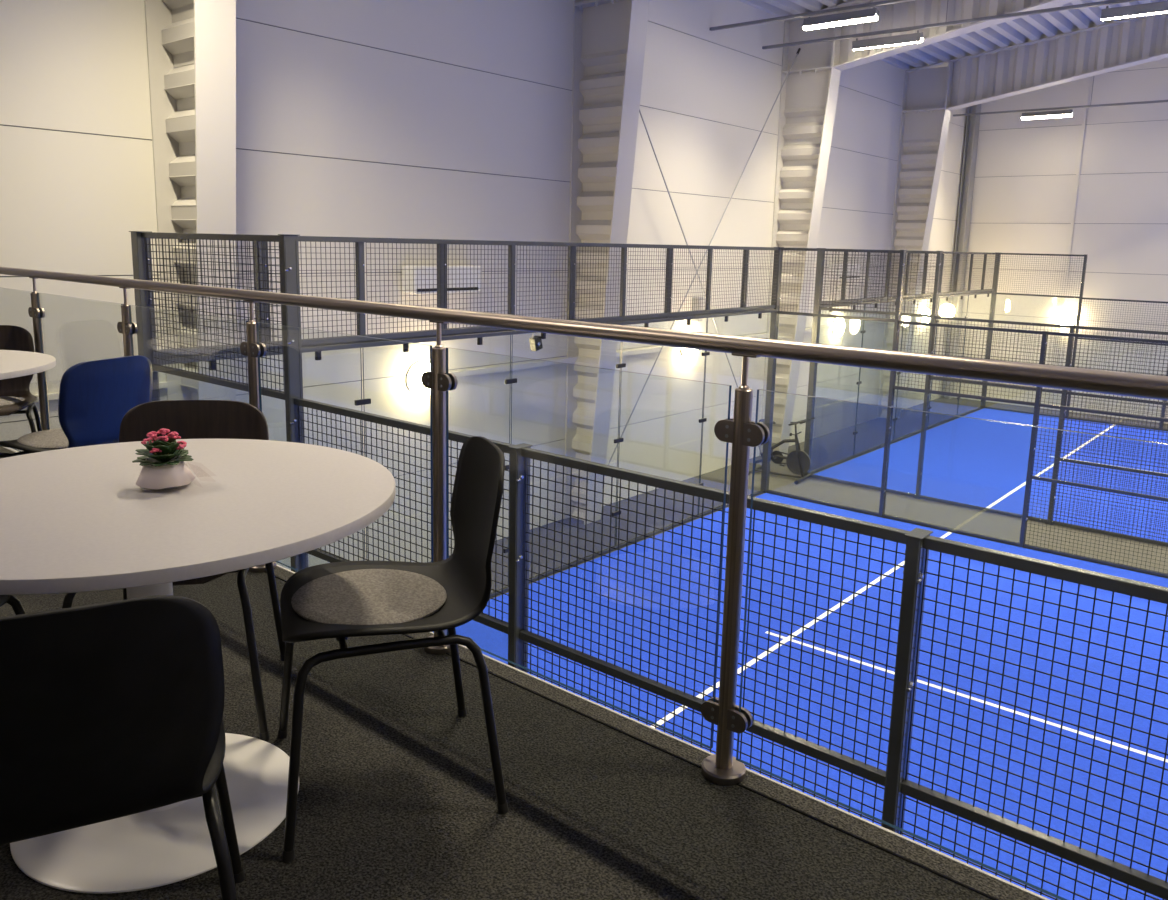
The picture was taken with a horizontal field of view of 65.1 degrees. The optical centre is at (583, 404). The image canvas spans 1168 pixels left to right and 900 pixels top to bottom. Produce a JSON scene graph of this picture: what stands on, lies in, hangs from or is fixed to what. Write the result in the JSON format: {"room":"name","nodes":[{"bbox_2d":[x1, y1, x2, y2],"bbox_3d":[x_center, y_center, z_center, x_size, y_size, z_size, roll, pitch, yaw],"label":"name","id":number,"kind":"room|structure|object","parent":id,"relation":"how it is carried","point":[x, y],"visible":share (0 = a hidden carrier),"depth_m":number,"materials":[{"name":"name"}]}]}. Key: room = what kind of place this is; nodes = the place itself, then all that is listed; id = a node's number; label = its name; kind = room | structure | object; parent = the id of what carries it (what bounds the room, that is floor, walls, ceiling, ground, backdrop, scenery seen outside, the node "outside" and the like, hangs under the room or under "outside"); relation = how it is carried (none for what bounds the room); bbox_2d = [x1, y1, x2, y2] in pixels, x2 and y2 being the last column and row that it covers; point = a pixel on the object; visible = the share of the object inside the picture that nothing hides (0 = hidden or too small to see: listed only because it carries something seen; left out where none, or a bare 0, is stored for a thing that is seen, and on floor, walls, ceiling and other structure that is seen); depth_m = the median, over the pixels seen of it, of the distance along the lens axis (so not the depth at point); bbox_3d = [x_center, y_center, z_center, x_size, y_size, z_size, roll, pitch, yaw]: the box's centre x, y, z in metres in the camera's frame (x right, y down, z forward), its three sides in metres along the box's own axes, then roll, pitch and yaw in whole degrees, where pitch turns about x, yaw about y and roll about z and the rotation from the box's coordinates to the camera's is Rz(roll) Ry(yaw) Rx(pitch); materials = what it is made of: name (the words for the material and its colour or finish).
{"room":"sports hall","nodes":[
{"label":"sports hall","id":0,"kind":"room"},
{"bbox_2d":[0,0,967,569],"bbox_3d":[-0.064,-2.481,12.997,0.140,8.350,31.700,10,13,39],"label":"wall","id":1,"kind":"structure","parent":0,"point":[410,119],"depth_m":11.06,"materials":[{"name":"white"}]},
{"bbox_2d":[34,382,166,401],"bbox_3d":[-4.625,-0.063,7.816,0.050,0.060,2.140,10,13,39],"label":"trim","id":2,"kind":"structure","parent":1,"relation":"attached to","point":[51,396],"depth_m":7.87,"materials":[{"name":"white"}]},
{"bbox_2d":[406,361,429,395],"bbox_3d":[-1.928,-0.310,10.956,0.147,0.410,0.410,10,13,39],"label":"wall lamp","id":3,"kind":"object","parent":1,"relation":"attached to","point":[414,373],"visible":0.62,"depth_m":10.85,"materials":[{"name":"grey"}]},
{"bbox_2d":[402,265,481,293],"bbox_3d":[-1.683,-1.501,10.931,0.246,0.316,1.060,10,13,39],"label":"air conditioner","id":4,"kind":"object","parent":1,"relation":"attached to","point":[453,270],"visible":0.75,"depth_m":10.85,"materials":[{"name":"white"}]},
{"bbox_2d":[418,287,476,291],"bbox_3d":[-1.608,-1.371,10.861,0.010,0.033,0.960,10,13,39],"label":"outlet","id":5,"kind":"object","parent":4,"relation":"attached to","point":[455,289],"depth_m":10.91,"materials":[{"name":"black plastic"}]},
{"bbox_2d":[448,317,921,377],"bbox_3d":[3.414,-1.302,17.297,0.060,0.075,16.200,10,13,39],"label":"trim","id":6,"kind":"structure","parent":1,"relation":"attached to","point":[462,373],"depth_m":12.90,"materials":[{"name":"white metal"}]},
{"bbox_2d":[680,348,696,357],"bbox_3d":[1.774,-0.991,15.303,0.147,0.410,0.410,10,13,39],"label":"wall lamp","id":7,"kind":"object","parent":1,"relation":"attached to","point":[688,353],"visible":0.34,"depth_m":15.23,"materials":[{"name":"grey"}]},
{"bbox_2d":[691,297,703,321],"bbox_3d":[1.905,-1.603,15.334,0.150,0.400,0.140,10,13,39],"label":"junction box","id":8,"kind":"object","parent":1,"relation":"attached to","point":[693,298],"visible":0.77,"depth_m":15.28,"materials":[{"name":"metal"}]},
{"bbox_2d":[832,318,844,335],"bbox_3d":[5.476,-1.672,19.650,0.147,0.410,0.410,10,13,39],"label":"wall lamp","id":9,"kind":"object","parent":1,"relation":"attached to","point":[838,323],"visible":0.97,"depth_m":19.55,"materials":[{"name":"grey"}]},
{"bbox_2d":[829,264,860,279],"bbox_3d":[5.541,-2.829,19.413,0.246,0.316,1.060,10,13,39],"label":"air conditioner","id":10,"kind":"object","parent":1,"relation":"attached to","point":[832,265],"visible":0.24,"depth_m":19.24,"materials":[{"name":"white"}]},
{"bbox_2d":[920,308,929,322],"bbox_3d":[8.791,-2.282,23.543,0.147,0.410,0.410,10,13,39],"label":"wall lamp","id":11,"kind":"object","parent":1,"relation":"attached to","point":[923,319],"visible":0.63,"depth_m":23.44,"materials":[{"name":"grey"}]},
{"bbox_2d":[0,446,1049,899],"bbox_3d":[-3.050,1.339,0.227,12.400,0.312,7.642,10,13,39],"label":"floor","id":12,"kind":"structure","parent":0,"point":[397,800],"depth_m":2.09,"materials":[{"name":"carpet"}]},
{"bbox_2d":[0,595,25,614],"bbox_3d":[-1.576,0.497,2.007,0.513,0.803,0.528,1,10,-1],"label":"cafe chair","id":13,"kind":"object","parent":12,"relation":"on","point":[16,605],"visible":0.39,"depth_m":2.21,"materials":[{"name":"black metal"}]},
{"bbox_2d":[0,325,41,432],"bbox_3d":[-2.898,0.037,4.432,0.528,0.803,0.513,-3,11,-25],"label":"cafe chair","id":14,"kind":"object","parent":12,"relation":"on","point":[15,395],"visible":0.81,"depth_m":4.62,"materials":[{"name":"brown wood"}]},
{"bbox_2d":[0,350,55,379],"bbox_3d":[-2.728,0.199,3.727,1.050,0.735,1.050,10,13,39],"label":"cafe table","id":15,"kind":"object","parent":12,"relation":"on","point":[13,363],"visible":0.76,"depth_m":3.78,"materials":[{"name":"white laminate"}]},
{"bbox_2d":[0,355,152,457],"bbox_3d":[-2.035,0.193,3.668,0.513,0.803,0.528,6,11,23],"label":"cafe chair","id":16,"kind":"object","parent":12,"relation":"on","point":[95,396],"visible":0.7,"depth_m":3.50,"materials":[{"name":"blue fabric"}]},
{"bbox_2d":[0,595,244,899],"bbox_3d":[-0.799,0.615,1.443,0.528,0.803,0.513,-4,11,-27],"label":"cafe chair","id":17,"kind":"object","parent":12,"relation":"on","point":[114,709],"visible":1,"depth_m":1.23,"materials":[{"name":"black plastic"}]},
{"bbox_2d":[62,400,285,740],"bbox_3d":[-1.096,0.424,2.482,0.528,0.803,0.513,0,10,-9],"label":"cafe chair","id":18,"kind":"object","parent":12,"relation":"on","point":[192,419],"visible":0.26,"depth_m":2.65,"materials":[{"name":"brown wood"}]},
{"bbox_2d":[0,439,395,893],"bbox_3d":[-0.946,0.544,2.012,1.050,0.735,1.050,10,13,39],"label":"cafe table","id":19,"kind":"object","parent":12,"relation":"on","point":[75,519],"visible":0.63,"depth_m":1.88,"materials":[{"name":"white laminate"}]},
{"bbox_2d":[132,428,194,489],"bbox_3d":[-0.879,0.114,1.968,0.166,0.130,0.124,-1,10,-10],"label":"potted kalanchoe","id":20,"kind":"object","parent":19,"relation":"on","point":[164,467],"visible":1,"depth_m":1.94,"materials":[{"name":"white ceramic"}]},
{"bbox_2d":[277,436,508,862],"bbox_3d":[-0.458,0.499,2.146,0.513,0.803,0.528,-2,11,-19],"label":"cafe chair","id":21,"kind":"object","parent":12,"relation":"on","point":[343,600],"visible":1,"depth_m":2.09,"materials":[{"name":"black plastic"}]},
{"bbox_2d":[0,267,1167,899],"bbox_3d":[-0.572,0.219,2.921,12.300,1.076,0.108,10,13,39],"label":"glass railing","id":22,"kind":"object","parent":12,"relation":"on","point":[720,768],"visible":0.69,"depth_m":2.20,"materials":[{"name":"silver metal"}]},
{"bbox_2d":[450,398,1167,598],"bbox_3d":[8.648,3.219,6.471,23.100,0.200,31.900,10,13,39],"label":"floor","id":23,"kind":"structure","parent":0,"point":[835,446],"depth_m":14.22,"materials":[{"name":"concrete"}]},
{"bbox_2d":[144,0,235,400],"bbox_3d":[0.622,-1.558,4.780,11.516,9.424,0.360,10,13,39],"label":"column","id":24,"kind":"structure","parent":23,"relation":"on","point":[191,44],"depth_m":8.14,"materials":[{"name":"grey"}]},
{"bbox_2d":[129,231,783,597],"bbox_3d":[-0.178,0.067,11.046,0.128,4.006,10.120,10,13,39],"label":"fence","id":25,"kind":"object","parent":23,"relation":"on","point":[139,255],"depth_m":9.61,"materials":[{"name":"metal"}]},
{"bbox_2d":[529,333,542,350],"bbox_3d":[-0.550,-0.736,10.550,0.098,0.226,0.149,10,13,39],"label":"security camera","id":26,"kind":"object","parent":25,"relation":"attached to","point":[535,341],"visible":0.97,"depth_m":10.52,"materials":[{"name":"white"}]},
{"bbox_2d":[564,0,650,524],"bbox_3d":[4.330,-2.240,9.134,11.516,9.424,0.360,10,13,39],"label":"column","id":27,"kind":"structure","parent":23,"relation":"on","point":[609,36],"depth_m":12.50,"materials":[{"name":"grey"}]},
{"bbox_2d":[141,232,1167,899],"bbox_3d":[0.458,1.312,4.086,10.028,4.006,0.116,10,13,39],"label":"fence","id":28,"kind":"object","parent":23,"relation":"on","point":[918,541],"visible":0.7,"depth_m":3.72,"materials":[{"name":"metal"}]},
{"bbox_2d":[639,108,762,456],"bbox_3d":[1.849,-2.124,14.883,0.044,6.986,5.106,10,13,39],"label":"rod","id":29,"kind":"object","parent":23,"relation":"on","point":[761,453],"visible":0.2,"depth_m":14.25,"materials":[{"name":"silver metal"}]},
{"bbox_2d":[748,417,814,483],"bbox_3d":[3.483,0.729,16.099,1.077,1.115,0.620,8,12,34],"label":"exercise bike","id":30,"kind":"object","parent":23,"relation":"on","point":[798,461],"visible":0.81,"depth_m":15.99,"materials":[{"name":"black metal"}]},
{"bbox_2d":[456,493,1167,899],"bbox_3d":[7.406,3.324,5.098,19.840,0.013,9.880,10,13,39],"label":"artificial turf","id":31,"kind":"object","parent":23,"relation":"on","point":[494,641],"visible":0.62,"depth_m":8.86,"materials":[{"name":"blue carpet"}]},
{"bbox_2d":[804,248,1000,475],"bbox_3d":[7.226,-1.294,19.740,0.128,4.006,10.120,10,13,39],"label":"fence","id":32,"kind":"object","parent":23,"relation":"on","point":[818,281],"depth_m":18.75,"materials":[{"name":"metal"}]},
{"bbox_2d":[759,0,1077,456],"bbox_3d":[8.038,-2.922,13.489,11.516,9.424,0.360,10,13,39],"label":"frame","id":33,"kind":"object","parent":23,"relation":"on","point":[809,93],"visible":0.69,"depth_m":16.52,"materials":[{"name":"grey metal"}]},
{"bbox_2d":[608,48,800,464],"bbox_3d":[2.038,-2.593,14.920,0.044,7.027,5.415,10,13,39],"label":"rod","id":34,"kind":"object","parent":33,"relation":"attached to","point":[799,49],"visible":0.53,"depth_m":14.98,"materials":[{"name":"silver metal"}]},
{"bbox_2d":[941,103,981,398],"bbox_3d":[10.184,-4.124,24.728,0.225,7.980,0.360,10,13,39],"label":"column","id":35,"kind":"structure","parent":23,"relation":"on","point":[973,121],"depth_m":24.51,"materials":[{"name":"silver metal"}]},
{"bbox_2d":[767,247,1167,577],"bbox_3d":[6.131,-0.002,12.277,8.028,4.006,0.116,10,13,39],"label":"fence","id":36,"kind":"object","parent":23,"relation":"on","point":[1037,404],"visible":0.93,"depth_m":12.40,"materials":[{"name":"metal"}]},
{"bbox_2d":[811,250,1167,545],"bbox_3d":[7.096,-0.179,13.411,8.028,4.006,0.116,10,13,39],"label":"fence","id":37,"kind":"object","parent":23,"relation":"on","point":[933,316],"visible":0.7,"depth_m":13.62,"materials":[{"name":"metal"}]},
{"bbox_2d":[813,408,1167,541],"bbox_3d":[14.809,1.962,13.791,19.840,0.013,9.880,10,13,39],"label":"artificial turf","id":38,"kind":"object","parent":23,"relation":"on","point":[977,462],"visible":0.83,"depth_m":17.18,"materials":[{"name":"blue carpet"}]},
{"bbox_2d":[877,13,1167,418],"bbox_3d":[11.714,-3.598,17.805,11.516,9.424,0.360,10,13,39],"label":"frame","id":39,"kind":"object","parent":23,"relation":"on","point":[930,92],"visible":0.81,"depth_m":20.20,"materials":[{"name":"grey metal"}]},
{"bbox_2d":[985,253,1167,430],"bbox_3d":[13.534,-1.363,20.970,8.028,4.006,0.116,10,13,39],"label":"fence","id":40,"kind":"object","parent":23,"relation":"on","point":[1080,297],"visible":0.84,"depth_m":22.12,"materials":[{"name":"metal"}]},
{"bbox_2d":[738,0,1167,69],"bbox_3d":[8.876,-5.521,4.907,23.060,1.544,31.900,10,13,39],"label":"ceiling","id":41,"kind":"structure","parent":0,"point":[1028,28],"depth_m":18.24,"materials":[{"name":"grey metal"}]},
{"bbox_2d":[709,0,913,30],"bbox_3d":[10.730,-5.413,7.380,22.698,1.776,0.060,10,13,39],"label":"rail","id":42,"kind":"object","parent":41,"relation":"hanging from","point":[886,2],"visible":1,"depth_m":13.58,"materials":[{"name":"grey metal"}]},
{"bbox_2d":[802,7,878,30],"bbox_3d":[3.719,-5.609,13.296,1.120,0.184,0.149,10,13,39],"label":"strip light","id":43,"kind":"object","parent":42,"relation":"hanging from","point":[867,15],"visible":1,"depth_m":13.23,"materials":[{"name":"white plastic"}]},
{"bbox_2d":[803,14,877,30],"bbox_3d":[3.711,-5.550,13.299,1.110,0.062,0.106,10,-1,39],"label":"diffuser","id":44,"kind":"object","parent":43,"relation":"attached to","point":[847,19],"depth_m":13.26,"materials":[{"name":"white plastic"}]},
{"bbox_2d":[762,0,1140,48],"bbox_3d":[11.824,-5.614,8.665,22.698,1.776,0.060,10,13,39],"label":"rail","id":45,"kind":"object","parent":41,"relation":"hanging from","point":[1101,3],"visible":1,"depth_m":13.89,"materials":[{"name":"grey metal"}]},
{"bbox_2d":[852,30,923,50],"bbox_3d":[4.837,-5.814,14.609,1.120,0.184,0.149,10,13,39],"label":"strip light","id":46,"kind":"object","parent":45,"relation":"hanging from","point":[917,37],"visible":1,"depth_m":14.54,"materials":[{"name":"white plastic"}]},
{"bbox_2d":[853,38,922,50],"bbox_3d":[4.842,-5.758,14.627,1.110,0.062,0.106,10,27,39],"label":"diffuser","id":47,"kind":"object","parent":46,"relation":"attached to","point":[892,41],"depth_m":14.58,"materials":[{"name":"white plastic"}]},
{"bbox_2d":[1101,1,1167,20],"bbox_3d":[7.605,-5.346,12.324,1.120,0.184,0.149,10,13,39],"label":"strip light","id":48,"kind":"object","parent":45,"relation":"hanging from","point":[1108,13],"visible":1,"depth_m":12.38,"materials":[{"name":"white plastic"}]},
{"bbox_2d":[1101,11,1167,20],"bbox_3d":[7.611,-5.289,12.342,1.110,0.062,0.106,10,27,39],"label":"diffuser","id":49,"kind":"object","parent":48,"relation":"attached to","point":[1109,15],"depth_m":12.47,"materials":[{"name":"white plastic"}]},
{"bbox_2d":[953,77,1167,116],"bbox_3d":[18.133,-6.774,16.074,22.698,1.776,0.060,10,13,39],"label":"rail","id":50,"kind":"object","parent":41,"relation":"hanging from","point":[1156,101],"visible":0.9,"depth_m":21.68,"materials":[{"name":"grey metal"}]},
{"bbox_2d":[1021,109,1072,119],"bbox_3d":[11.114,-6.971,21.979,1.120,0.180,0.164,10,13,39],"label":"strip light","id":51,"kind":"object","parent":50,"relation":"hanging from","point":[1059,113],"visible":1,"depth_m":21.93,"materials":[{"name":"white plastic"}]},
{"bbox_2d":[1021,114,1071,119],"bbox_3d":[11.099,-6.918,21.972,1.110,0.062,0.106,10,-14,39],"label":"diffuser","id":52,"kind":"object","parent":51,"relation":"attached to","point":[1024,116],"depth_m":22.00,"materials":[{"name":"white plastic"}]},
{"bbox_2d":[954,58,1167,423],"bbox_3d":[19.012,-3.564,17.641,22.900,9.750,0.140,10,13,39],"label":"wall","id":53,"kind":"structure","parent":0,"point":[1026,170],"depth_m":22.99,"materials":[{"name":"white"}]},
{"bbox_2d":[1058,311,1076,324],"bbox_3d":[12.330,-2.196,23.356,0.410,0.410,0.147,10,13,39],"label":"wall lamp","id":54,"kind":"object","parent":53,"relation":"attached to","point":[1066,317],"visible":0.87,"depth_m":23.29,"materials":[{"name":"grey"}]},
{"bbox_2d":[1050,77,1090,409],"bbox_3d":[12.297,-3.963,23.175,0.080,8.300,0.045,10,13,39],"label":"trim","id":55,"kind":"structure","parent":53,"relation":"attached to","point":[1088,78],"depth_m":22.98,"materials":[{"name":"white metal"}]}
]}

